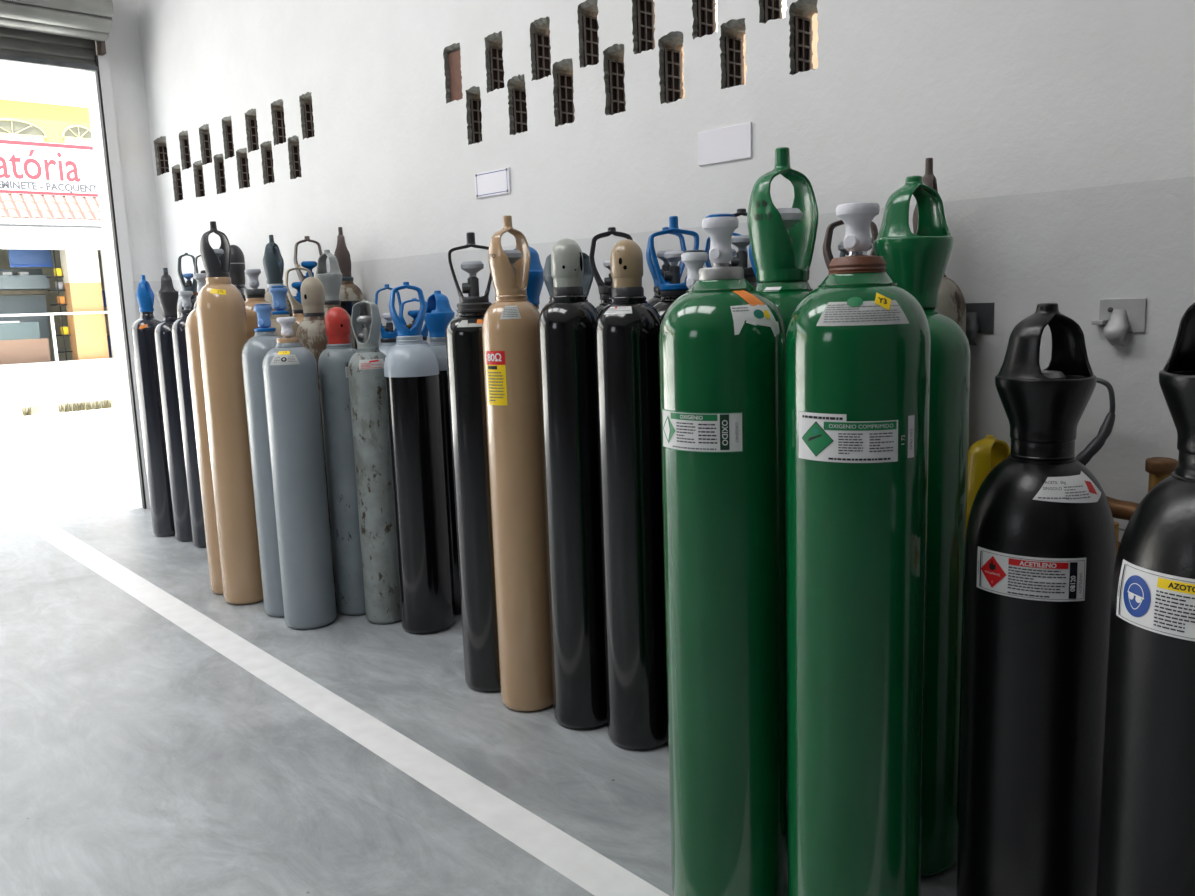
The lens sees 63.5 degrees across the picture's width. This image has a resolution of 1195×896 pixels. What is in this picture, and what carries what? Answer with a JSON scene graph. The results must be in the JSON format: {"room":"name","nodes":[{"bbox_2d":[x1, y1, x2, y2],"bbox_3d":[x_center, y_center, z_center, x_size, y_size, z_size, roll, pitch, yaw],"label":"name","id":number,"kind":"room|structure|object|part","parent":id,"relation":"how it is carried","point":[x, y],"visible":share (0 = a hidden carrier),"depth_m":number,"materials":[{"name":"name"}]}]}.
{"room":"gas cylinder storeroom","nodes":[
{"label":"gas cylinder storeroom","id":0,"kind":"room"},
{"bbox_2d":[84,0,162,507],"bbox_3d":[-6.923,-1.442,4.302,9.450,5.400,0.250,-10,12,-42],"label":"wall","id":1,"kind":"structure","parent":0,"point":[123,45],"depth_m":7.29,"materials":[{"name":"paint"}]},
{"bbox_2d":[0,0,112,71],"bbox_3d":[-5.319,-2.715,5.184,5.005,0.634,0.455,-10,12,-42],"label":"roller shutter","id":2,"kind":"object","parent":1,"relation":"attached to","point":[69,34],"visible":1,"depth_m":6.65,"materials":[{"name":"metal"}]},
{"bbox_2d":[95,55,149,508],"bbox_3d":[-3.555,-1.194,7.294,0.073,3.360,0.055,-10,12,-42],"label":"trim","id":3,"kind":"structure","parent":1,"relation":"attached to","point":[103,61],"depth_m":7.20,"materials":[{"name":"white metal"}]},
{"bbox_2d":[0,508,957,895],"bbox_3d":[-2.864,1.607,0.720,9.370,0.202,11.070,-10,12,-42],"label":"floor","id":4,"kind":"structure","parent":0,"point":[138,758],"depth_m":3.24,"materials":[{"name":"concrete"}]},
{"bbox_2d":[131,275,174,536],"bbox_3d":[-2.966,-0.276,6.494,0.210,1.752,0.210,-1,9,5],"label":"gas cylinder","id":5,"kind":"object","parent":4,"relation":"on","point":[142,330],"visible":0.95,"depth_m":6.41,"materials":[{"name":"grey paint"}]},
{"bbox_2d":[154,268,192,541],"bbox_3d":[-2.744,-0.274,6.327,0.210,1.785,0.210,-2,9,-1],"label":"gas cylinder","id":6,"kind":"object","parent":4,"relation":"on","point":[167,296],"visible":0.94,"depth_m":6.23,"materials":[{"name":"grey paint"}]},
{"bbox_2d":[177,253,197,318],"bbox_3d":[-2.768,-0.391,6.715,0.200,1.899,0.200,-10,12,-42],"label":"gas cylinder","id":7,"kind":"object","parent":4,"relation":"on","point":[188,285],"visible":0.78,"depth_m":6.57,"materials":[{"name":"grey paint"}]},
{"bbox_3d":[-2.795,-1.167,6.595,0.073,0.049,0.073,-10,12,-42],"label":"valve handle","id":8,"kind":"part","parent":7,"relation":"part of","materials":[{"name":"blue plastic"}]},
{"bbox_2d":[171,291,205,547],"bbox_3d":[-2.550,-0.176,6.162,0.210,1.630,0.210,-10,12,-42],"label":"gas cylinder","id":9,"kind":"object","parent":4,"relation":"on","point":[178,327],"visible":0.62,"depth_m":6.07,"materials":[{"name":"grey paint"}]},
{"bbox_3d":[-2.576,-0.929,6.045,0.084,0.106,0.084,-10,12,-42],"label":"valve handle","id":10,"kind":"part","parent":9,"relation":"part of","materials":[{"name":"grey plastic"}]},
{"bbox_2d":[193,255,205,309],"bbox_3d":[-2.573,-0.365,6.538,0.210,1.889,0.210,-10,12,-42],"label":"gas cylinder","id":11,"kind":"object","parent":4,"relation":"on","point":[196,258],"visible":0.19,"depth_m":6.37,"materials":[{"name":"grey paint"}]},
{"bbox_2d":[185,273,223,594],"bbox_3d":[-2.013,-0.065,5.116,0.220,1.695,0.220,-10,12,-42],"label":"gas cylinder","id":12,"kind":"object","parent":4,"relation":"on","point":[191,328],"visible":0.27,"depth_m":5.03,"materials":[{"name":"beige paint"}]},
{"bbox_3d":[-2.040,-0.850,4.994,0.090,0.106,0.090,-10,12,-42],"label":"valve handle","id":13,"kind":"part","parent":12,"relation":"part of","materials":[{"name":"grey plastic"}]},
{"bbox_2d":[196,221,262,604],"bbox_3d":[-1.868,-0.163,4.917,0.234,1.939,0.234,-10,12,-42],"label":"gas cylinder","id":14,"kind":"object","parent":4,"relation":"on","point":[220,306],"visible":1,"depth_m":4.83,"materials":[{"name":"beige paint"}]},
{"bbox_3d":[-1.895,-0.961,4.793,0.078,0.053,0.078,-10,12,-42],"label":"valve handle","id":15,"kind":"part","parent":14,"relation":"part of","materials":[{"name":"grey plastic"}]},
{"bbox_2d":[229,245,247,301],"bbox_3d":[-2.155,-0.287,5.935,0.210,1.890,0.210,-10,12,-42],"label":"gas cylinder","id":16,"kind":"object","parent":4,"relation":"on","point":[237,265],"visible":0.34,"depth_m":5.77,"materials":[{"name":"grey paint"}]},
{"bbox_2d":[244,269,275,338],"bbox_3d":[-1.813,-0.109,5.285,0.216,1.715,0.216,-10,12,-42],"label":"gas cylinder","id":17,"kind":"object","parent":4,"relation":"on","point":[253,296],"visible":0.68,"depth_m":5.12,"materials":[{"name":"beige paint"}]},
{"bbox_3d":[-1.840,-0.908,5.160,0.084,0.097,0.084,-10,12,-42],"label":"valve handle","id":18,"kind":"part","parent":17,"relation":"part of","materials":[{"name":"grey plastic"}]},
{"bbox_2d":[242,304,283,616],"bbox_3d":[-1.574,0.065,4.728,0.234,1.527,0.234,-10,12,-42],"label":"gas cylinder","id":19,"kind":"object","parent":4,"relation":"on","point":[255,349],"visible":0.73,"depth_m":4.62,"materials":[{"name":"blue paint"}]},
{"bbox_3d":[-1.598,-0.631,4.620,0.086,0.104,0.086,-10,12,-42],"label":"valve handle","id":20,"kind":"part","parent":19,"relation":"part of","materials":[{"name":"blue plastic"}]},
{"bbox_2d":[263,235,292,316],"bbox_3d":[-1.856,-0.283,5.730,0.220,1.925,0.220,-10,12,-42],"label":"gas cylinder","id":21,"kind":"object","parent":4,"relation":"on","point":[273,262],"visible":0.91,"depth_m":5.57,"materials":[{"name":"grey paint"}]},
{"bbox_2d":[269,286,298,337],"bbox_3d":[-1.617,-0.037,5.093,0.214,1.618,0.214,-10,12,-42],"label":"gas cylinder","id":22,"kind":"object","parent":4,"relation":"on","point":[278,294],"visible":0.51,"depth_m":4.95,"materials":[{"name":"beige paint"}]},
{"bbox_3d":[-1.642,-0.772,4.979,0.096,0.112,0.096,-10,12,-42],"label":"valve handle","id":23,"kind":"part","parent":22,"relation":"part of","materials":[{"name":"blue plastic"}]},
{"bbox_2d":[284,264,311,324],"bbox_3d":[-1.599,-0.140,5.374,0.200,1.735,0.200,-10,12,-42],"label":"gas cylinder","id":24,"kind":"object","parent":4,"relation":"on","point":[297,307],"visible":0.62,"depth_m":5.23,"materials":[{"name":"beige paint"}]},
{"bbox_3d":[-1.624,-0.875,5.259,0.084,0.057,0.084,-10,12,-42],"label":"valve handle","id":25,"kind":"part","parent":24,"relation":"part of","materials":[{"name":"blue plastic"}]},
{"bbox_2d":[262,317,335,628],"bbox_3d":[-1.406,0.121,4.542,0.240,1.462,0.240,-10,12,-42],"label":"gas cylinder","id":26,"kind":"object","parent":4,"relation":"on","point":[290,375],"visible":1,"depth_m":4.46,"materials":[{"name":"blue paint"}]},
{"bbox_3d":[-1.429,-0.558,4.436,0.084,0.088,0.084,-10,12,-42],"label":"valve handle","id":27,"kind":"part","parent":26,"relation":"part of","materials":[{"name":"white plastic"}]},
{"bbox_2d":[294,236,322,281],"bbox_3d":[-1.605,-0.256,5.581,0.220,1.900,0.220,-10,12,-42],"label":"gas cylinder","id":28,"kind":"object","parent":4,"relation":"on","point":[310,265],"visible":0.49,"depth_m":5.42,"materials":[{"name":"grey paint"}]},
{"bbox_3d":[-1.631,-1.026,5.462,0.090,0.061,0.090,-10,12,-42],"label":"valve handle","id":29,"kind":"part","parent":28,"relation":"part of","materials":[{"name":"blue plastic"}]},
{"bbox_2d":[296,277,336,605],"bbox_3d":[-1.371,-0.022,4.844,0.190,1.650,0.190,-10,12,-42],"label":"gas cylinder","id":30,"kind":"object","parent":4,"relation":"on","point":[311,332],"visible":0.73,"depth_m":4.69,"materials":[{"name":"paint"}]},
{"bbox_2d":[315,250,354,347],"bbox_3d":[-1.351,-0.128,5.062,0.212,1.790,0.212,-10,12,-42],"label":"gas cylinder","id":31,"kind":"object","parent":4,"relation":"on","point":[331,280],"visible":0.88,"depth_m":4.92,"materials":[{"name":"paint"}]},
{"bbox_2d":[318,307,365,615],"bbox_3d":[-1.216,0.070,4.704,0.210,1.500,0.211,-10,12,-42],"label":"gas cylinder","id":32,"kind":"object","parent":4,"relation":"on","point":[333,361],"visible":0.83,"depth_m":4.61,"materials":[{"name":"grey paint"}]},
{"bbox_2d":[334,227,364,349],"bbox_3d":[-1.356,-0.242,5.355,0.200,1.925,0.200,-10,12,-42],"label":"gas cylinder","id":33,"kind":"object","parent":4,"relation":"on","point":[350,294],"visible":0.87,"depth_m":5.19,"materials":[{"name":"black paint"}]},
{"bbox_2d":[348,299,400,623],"bbox_3d":[-1.045,0.072,4.556,0.196,1.529,0.196,-10,12,-42],"label":"gas cylinder","id":34,"kind":"object","parent":4,"relation":"on","point":[366,366],"visible":0.97,"depth_m":4.48,"materials":[{"name":"grey paint"}]},
{"bbox_3d":[-1.068,-0.582,4.454,0.084,0.057,0.084,-10,12,-42],"label":"valve handle","id":35,"kind":"part","parent":34,"relation":"part of","materials":[{"name":"metal"}]},
{"bbox_2d":[375,284,400,354],"bbox_3d":[-1.040,-0.037,5.010,0.210,1.605,0.210,-10,12,-42],"label":"gas cylinder","id":36,"kind":"object","parent":4,"relation":"on","point":[388,340],"visible":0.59,"depth_m":4.88,"materials":[{"name":"grey paint"}]},
{"bbox_3d":[-1.061,-0.662,4.912,0.073,0.049,0.073,-10,12,-42],"label":"valve handle","id":37,"kind":"part","parent":36,"relation":"part of","materials":[{"name":"white plastic"}]},
{"bbox_2d":[399,298,428,345],"bbox_3d":[-0.874,0.019,4.855,0.210,1.529,0.210,-10,12,-42],"label":"gas cylinder","id":38,"kind":"object","parent":4,"relation":"on","point":[414,313],"visible":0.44,"depth_m":4.72,"materials":[{"name":"grey paint"}]},
{"bbox_3d":[-0.897,-0.653,4.751,0.073,0.049,0.073,-10,12,-42],"label":"valve handle","id":39,"kind":"part","parent":38,"relation":"part of","materials":[{"name":"blue plastic"}]},
{"bbox_2d":[384,282,453,633],"bbox_3d":[-0.825,0.051,4.413,0.244,1.600,0.244,-10,12,-42],"label":"gas cylinder","id":40,"kind":"object","parent":4,"relation":"on","point":[411,367],"visible":1,"depth_m":4.33,"materials":[{"name":"black paint"}]},
{"bbox_2d":[424,291,460,613],"bbox_3d":[-0.728,0.028,4.669,0.220,1.560,0.220,-10,12,-42],"label":"gas cylinder","id":41,"kind":"object","parent":4,"relation":"on","point":[439,313],"visible":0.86,"depth_m":4.54,"materials":[{"name":"black paint"}]},
{"bbox_2d":[445,232,500,691],"bbox_3d":[-0.441,0.068,3.711,0.230,1.755,0.230,-10,12,-42],"label":"gas cylinder","id":42,"kind":"object","parent":4,"relation":"on","point":[463,333],"visible":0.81,"depth_m":3.62,"materials":[{"name":"black paint"}]},
{"bbox_3d":[-0.466,-0.664,3.597,0.087,0.059,0.087,-10,12,-42],"label":"valve handle","id":43,"kind":"part","parent":42,"relation":"part of","materials":[{"name":"grey plastic"}]},
{"bbox_2d":[482,215,552,711],"bbox_3d":[-0.285,0.074,3.512,0.222,1.795,0.220,-10,12,-42],"label":"gas cylinder","id":44,"kind":"object","parent":4,"relation":"on","point":[509,324],"visible":0.99,"depth_m":3.43,"materials":[{"name":"beige paint"}]},
{"bbox_3d":[-0.310,-0.664,3.397,0.090,0.061,0.090,-10,12,-42],"label":"valve handle","id":45,"kind":"part","parent":44,"relation":"part of","materials":[{"name":"grey plastic"}]},
{"bbox_2d":[514,242,543,310],"bbox_3d":[-0.266,0.032,3.988,0.210,1.730,0.210,-10,12,-42],"label":"gas cylinder","id":46,"kind":"object","parent":4,"relation":"on","point":[535,281],"visible":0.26,"depth_m":3.83,"materials":[{"name":"black paint"}]},
{"bbox_2d":[543,252,593,297],"bbox_3d":[-0.086,0.071,3.831,0.220,1.689,0.220,-10,12,-42],"label":"gas cylinder","id":47,"kind":"object","parent":4,"relation":"on","point":[587,278],"visible":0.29,"depth_m":3.70,"materials":[{"name":"black paint"}]},
{"bbox_2d":[537,238,606,728],"bbox_3d":[-0.076,0.139,3.356,0.220,1.700,0.220,-10,12,-42],"label":"gas cylinder","id":48,"kind":"object","parent":4,"relation":"on","point":[565,326],"visible":0.92,"depth_m":3.27,"materials":[{"name":"black paint"}]},
{"bbox_2d":[589,227,632,313],"bbox_3d":[0.080,0.081,3.548,0.212,1.745,0.212,-10,12,-42],"label":"gas cylinder","id":49,"kind":"object","parent":4,"relation":"on","point":[605,287],"visible":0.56,"depth_m":3.41,"materials":[{"name":"black paint"}]},
{"bbox_3d":[0.055,-0.645,3.435,0.067,0.046,0.067,-10,12,-42],"label":"valve handle","id":50,"kind":"part","parent":49,"relation":"part of","materials":[{"name":"white plastic"}]},
{"bbox_2d":[594,239,667,749],"bbox_3d":[0.119,0.167,3.191,0.226,1.681,0.226,-10,12,-42],"label":"gas cylinder","id":51,"kind":"object","parent":4,"relation":"on","point":[626,330],"visible":0.95,"depth_m":3.10,"materials":[{"name":"black paint"}]},
{"bbox_2d":[646,227,685,305],"bbox_3d":[0.278,0.060,3.635,0.210,1.745,0.210,-10,12,-42],"label":"gas cylinder","id":52,"kind":"object","parent":4,"relation":"on","point":[656,298],"visible":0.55,"depth_m":3.50,"materials":[{"name":"black paint"}]},
{"bbox_3d":[0.251,-0.693,3.517,0.073,0.049,0.073,-10,12,-42],"label":"valve handle","id":53,"kind":"part","parent":52,"relation":"part of","materials":[{"name":"grey plastic"}]},
{"bbox_2d":[649,216,698,319],"bbox_3d":[0.283,0.098,3.345,0.220,1.759,0.220,-10,12,-42],"label":"gas cylinder","id":54,"kind":"object","parent":4,"relation":"on","point":[669,292],"visible":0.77,"depth_m":3.21,"materials":[{"name":"black paint"}]},
{"bbox_3d":[0.258,-0.633,3.231,0.073,0.049,0.073,-10,12,-42],"label":"valve handle","id":55,"kind":"part","parent":54,"relation":"part of","materials":[{"name":"white plastic"}]},
{"bbox_2d":[658,250,707,752],"bbox_3d":[0.319,0.211,3.023,0.230,1.631,0.230,-10,12,-42],"label":"gas cylinder","id":56,"kind":"object","parent":4,"relation":"on","point":[693,260],"visible":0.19,"depth_m":2.89,"materials":[{"name":"black paint"}]},
{"bbox_3d":[0.293,-0.533,2.907,0.080,0.110,0.080,-10,12,-42],"label":"valve handle","id":57,"kind":"part","parent":56,"relation":"part of","materials":[{"name":"white plastic"}]},
{"bbox_2d":[659,214,787,895],"bbox_3d":[0.304,0.303,2.296,0.292,1.676,0.290,-10,12,-42],"label":"gas cylinder","id":58,"kind":"object","parent":4,"relation":"on","point":[722,342],"visible":1,"depth_m":2.18,"materials":[{"name":"green paint"}]},
{"bbox_3d":[0.278,-0.468,2.177,0.082,0.101,0.082,-10,12,-42],"label":"valve handle","id":59,"kind":"part","parent":58,"relation":"part of","materials":[{"name":"white plastic"}]},
{"bbox_2d":[705,233,747,267],"bbox_3d":[0.470,0.096,3.447,0.180,1.720,0.180,-10,12,-42],"label":"gas cylinder","id":60,"kind":"object","parent":4,"relation":"on","point":[708,242],"visible":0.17,"depth_m":3.33,"materials":[{"name":"black paint"}]},
{"bbox_2d":[729,209,756,287],"bbox_3d":[0.489,0.109,3.212,0.220,1.765,0.220,-10,12,-42],"label":"gas cylinder","id":61,"kind":"object","parent":4,"relation":"on","point":[741,259],"visible":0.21,"depth_m":3.07,"materials":[{"name":"black paint"}]},
{"bbox_3d":[0.463,-0.655,3.094,0.073,0.049,0.073,-10,12,-42],"label":"valve handle","id":62,"kind":"part","parent":61,"relation":"part of","materials":[{"name":"grey plastic"}]},
{"bbox_2d":[749,245,757,283],"bbox_3d":[0.546,0.170,2.984,0.210,1.710,0.210,-10,12,-42],"label":"gas cylinder","id":63,"kind":"object","parent":4,"relation":"on","point":[750,250],"visible":0.05,"depth_m":2.86,"materials":[{"name":"black paint"}]},
{"bbox_2d":[747,147,817,333],"bbox_3d":[0.493,0.167,2.550,0.264,1.854,0.264,-10,12,-42],"label":"gas cylinder","id":64,"kind":"object","parent":4,"relation":"on","point":[782,240],"visible":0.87,"depth_m":2.40,"materials":[{"name":"green paint"}]},
{"bbox_3d":[0.467,-0.567,2.436,0.101,0.068,0.101,-10,12,-42],"label":"valve handle","id":65,"kind":"part","parent":64,"relation":"part of","materials":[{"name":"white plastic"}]},
{"bbox_2d":[823,220,877,272],"bbox_3d":[0.731,0.195,2.796,0.200,1.705,0.200,-10,12,-42],"label":"gas cylinder","id":66,"kind":"object","parent":4,"relation":"on","point":[827,254],"visible":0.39,"depth_m":2.66,"materials":[{"name":"beige paint"}]},
{"bbox_3d":[0.705,-0.548,2.680,0.073,0.049,0.073,-10,12,-42],"label":"valve handle","id":67,"kind":"part","parent":66,"relation":"part of","materials":[{"name":"grey plastic"}]},
{"bbox_2d":[840,241,872,256],"bbox_3d":[0.821,0.177,3.044,0.200,1.659,0.200,-10,12,-42],"label":"gas cylinder","id":68,"kind":"object","parent":4,"relation":"on","point":[842,254],"visible":0.05,"depth_m":2.91,"materials":[{"name":"beige paint"}]},
{"bbox_2d":[785,202,930,895],"bbox_3d":[0.555,0.330,2.081,0.292,1.670,0.290,-10,12,-42],"label":"gas cylinder","id":69,"kind":"object","parent":4,"relation":"on","point":[858,346],"visible":1,"depth_m":1.95,"materials":[{"name":"green paint"}]},
{"bbox_3d":[0.529,-0.447,1.960,0.086,0.095,0.086,-10,12,-42],"label":"valve handle","id":70,"kind":"part","parent":69,"relation":"part of","materials":[{"name":"white plastic"}]},
{"bbox_2d":[874,176,970,877],"bbox_3d":[0.792,0.216,2.457,0.274,1.763,0.274,-10,12,-42],"label":"gas cylinder","id":71,"kind":"object","parent":4,"relation":"on","point":[917,262],"visible":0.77,"depth_m":2.33,"materials":[{"name":"green paint"}]},
{"bbox_2d":[913,158,965,333],"bbox_3d":[0.973,0.096,2.879,0.216,1.860,0.216,-10,12,-42],"label":"gas cylinder","id":72,"kind":"object","parent":4,"relation":"on","point":[951,301],"visible":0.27,"depth_m":2.72,"materials":[{"name":"brown paint"}]},
{"bbox_2d":[966,435,1010,530],"bbox_3d":[1.075,0.508,2.683,0.220,1.099,0.220,-10,12,-42],"label":"gas cylinder","id":73,"kind":"object","parent":4,"relation":"on","point":[987,453],"visible":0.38,"depth_m":2.58,"materials":[{"name":"paint"}]},
{"bbox_2d":[957,303,1115,895],"bbox_3d":[0.943,0.424,2.080,0.292,1.458,0.290,-10,12,-42],"label":"gas cylinder","id":74,"kind":"object","parent":4,"relation":"on","point":[1040,547],"visible":1,"depth_m":1.97,"materials":[{"name":"black paint"}]},
{"bbox_3d":[0.924,-0.131,1.994,0.078,0.053,0.078,-10,12,-42],"label":"valve handle","id":75,"kind":"part","parent":74,"relation":"part of","materials":[{"name":"metal"}]},
{"bbox_2d":[1114,521,1118,556],"bbox_3d":[1.256,0.622,2.405,0.240,0.947,0.240,-10,12,-42],"label":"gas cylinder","id":76,"kind":"object","parent":4,"relation":"on","point":[1116,524],"visible":0.03,"depth_m":2.32,"materials":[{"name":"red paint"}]},
{"bbox_2d":[1097,302,1194,895],"bbox_3d":[1.053,0.464,1.677,0.302,1.496,0.300,-10,12,-42],"label":"gas cylinder","id":77,"kind":"object","parent":4,"relation":"on","point":[1147,835],"visible":1,"depth_m":1.61,"materials":[{"name":"black paint"}]},
{"bbox_2d":[136,0,1194,541],"bbox_3d":[0.344,-1.571,3.511,0.125,5.400,11.300,-10,12,-42],"label":"wall","id":78,"kind":"structure","parent":0,"point":[1059,135],"depth_m":3.49,"materials":[{"name":"paint"}]},
{"bbox_2d":[475,167,510,197],"bbox_3d":[-0.477,-1.201,4.375,0.009,0.111,0.254,-10,12,-42],"label":"blank sign","id":79,"kind":"object","parent":78,"relation":"attached to","point":[493,182],"visible":1,"depth_m":4.37,"materials":[{"name":"white"}]},
{"bbox_2d":[698,122,751,165],"bbox_3d":[0.447,-1.069,3.397,0.008,0.116,0.238,-10,12,-42],"label":"blank sign","id":80,"kind":"object","parent":78,"relation":"attached to","point":[734,142],"visible":1,"depth_m":3.39,"materials":[{"name":"white"}]},
{"bbox_2d":[965,303,993,344],"bbox_3d":[1.087,-0.360,2.813,0.050,0.122,0.120,-10,12,-42],"label":"wall bracket","id":81,"kind":"object","parent":78,"relation":"attached to","point":[979,316],"visible":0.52,"depth_m":2.80,"materials":[{"name":"metal"}]},
{"bbox_2d":[1091,298,1146,345],"bbox_3d":[1.360,-0.328,2.522,0.050,0.122,0.120,-10,12,-42],"label":"wall bracket","id":82,"kind":"object","parent":78,"relation":"attached to","point":[1123,315],"visible":1,"depth_m":2.52,"materials":[{"name":"metal"}]},
{"bbox_3d":[1.376,-0.347,2.529,0.006,0.086,0.112,-10,12,-42],"label":"plate","id":83,"kind":"part","parent":82,"relation":"part of","materials":[{"name":"grey metal"}]},
{"bbox_2d":[1106,457,1177,548],"bbox_3d":[1.334,0.138,2.516,0.313,0.255,0.166,5,11,37],"label":"pipe manifold","id":84,"kind":"object","parent":78,"relation":"attached to","point":[1158,468],"visible":0.24,"depth_m":2.40,"materials":[{"name":"brown metal"}]},
{"bbox_2d":[1076,378,1114,465],"bbox_3d":[1.219,-0.062,2.511,0.119,0.245,0.223,-6,10,-22],"label":"hose","id":85,"kind":"object","parent":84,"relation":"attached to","point":[1105,430],"visible":0.46,"depth_m":2.43,"materials":[{"name":"rubber"}]},
{"bbox_3d":[1.439,0.152,2.444,0.158,0.200,0.056,-10,12,-42],"label":"stem","id":86,"kind":"part","parent":84,"relation":"part of","materials":[{"name":"gold metal"}]},
{"bbox_3d":[1.398,0.043,2.391,0.070,0.034,0.070,-10,12,-42],"label":"round knob","id":87,"kind":"part","parent":84,"relation":"part of","materials":[{"name":"brown metal"}]},
{"label":"outside","id":88,"kind":"structure","parent":0,"visible":0},
{"bbox_3d":[17.798,-0.896,12.430,37.104,0.230,21.870,-10,12,-42],"label":"ground","id":89,"kind":"structure","parent":88,"visible":0},
{"bbox_2d":[682,13,818,98],"bbox_3d":[2.664,-1.035,5.245,0.200,3.290,12.150,-10,12,-42],"label":"wall","id":90,"kind":"structure","parent":89,"relation":"on","point":[815,36],"depth_m":6.19,"materials":[{"name":"white paint"}]},
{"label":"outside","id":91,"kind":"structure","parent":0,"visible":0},
{"bbox_2d":[0,391,120,408],"bbox_3d":[-14.188,0.147,11.722,85.000,0.120,1.651,-10,12,-42],"label":"sidewalk","id":92,"kind":"structure","parent":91,"point":[97,396],"depth_m":16.41,"materials":[{"name":"white concrete"}]},
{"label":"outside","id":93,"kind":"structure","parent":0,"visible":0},
{"bbox_2d":[0,406,136,530],"bbox_3d":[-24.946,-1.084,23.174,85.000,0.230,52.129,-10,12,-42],"label":"street","id":94,"kind":"structure","parent":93,"point":[60,466],"depth_m":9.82,"materials":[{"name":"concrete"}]},
{"bbox_2d":[0,92,119,401],"bbox_3d":[-15.638,-2.559,12.775,23.000,5.240,3.660,-10,12,-42],"label":"building","id":95,"kind":"structure","parent":94,"relation":"on","point":[57,336],"depth_m":16.84,"materials":[{"name":"white painted plaster"}]},
{"bbox_3d":[-9.863,-5.210,16.293,0.900,0.160,0.012,-10,12,-42],"label":"pane","id":96,"kind":"part","parent":95,"relation":"part of","materials":[{"name":"grey glass"}]},
{"bbox_3d":[-9.859,-5.337,16.264,1.036,0.418,0.036,-10,12,-42],"label":"frame","id":97,"kind":"part","parent":95,"relation":"part of","materials":[{"name":"beige"}]},
{"bbox_2d":[0,139,97,196],"bbox_3d":[-13.176,-4.158,13.261,11.660,0.880,0.074,-10,12,-42],"label":"fascia sign","id":98,"kind":"object","parent":95,"relation":"attached to","point":[26,167],"visible":1,"depth_m":16.61,"materials":[{"name":"white"}]},
{"bbox_3d":[-11.187,-2.221,15.569,6.160,1.970,0.010,-10,12,-42],"label":"shop glass","id":99,"kind":"part","parent":95,"relation":"part of","materials":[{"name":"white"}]},
{"bbox_3d":[-9.107,-5.465,16.956,0.556,0.408,0.036,-10,12,-42],"label":"frame","id":100,"kind":"part","parent":95,"relation":"part of","materials":[{"name":"beige"}]},
{"bbox_3d":[-9.112,-5.354,16.983,0.468,0.180,0.012,-10,12,-42],"label":"pane","id":101,"kind":"part","parent":95,"relation":"part of","materials":[{"name":"grey glass"}]},
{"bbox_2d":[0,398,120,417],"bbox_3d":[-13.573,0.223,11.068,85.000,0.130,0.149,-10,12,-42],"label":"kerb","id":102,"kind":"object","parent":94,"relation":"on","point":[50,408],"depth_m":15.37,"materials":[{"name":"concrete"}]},
{"bbox_2d":[22,398,111,415],"bbox_3d":[-8.325,-0.713,15.681,4.104,0.200,0.193,-10,12,-42],"label":"weeds","id":103,"kind":"object","parent":94,"relation":"on","point":[108,404],"visible":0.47,"depth_m":15.62,"materials":[{"name":"yellow"}]}
]}

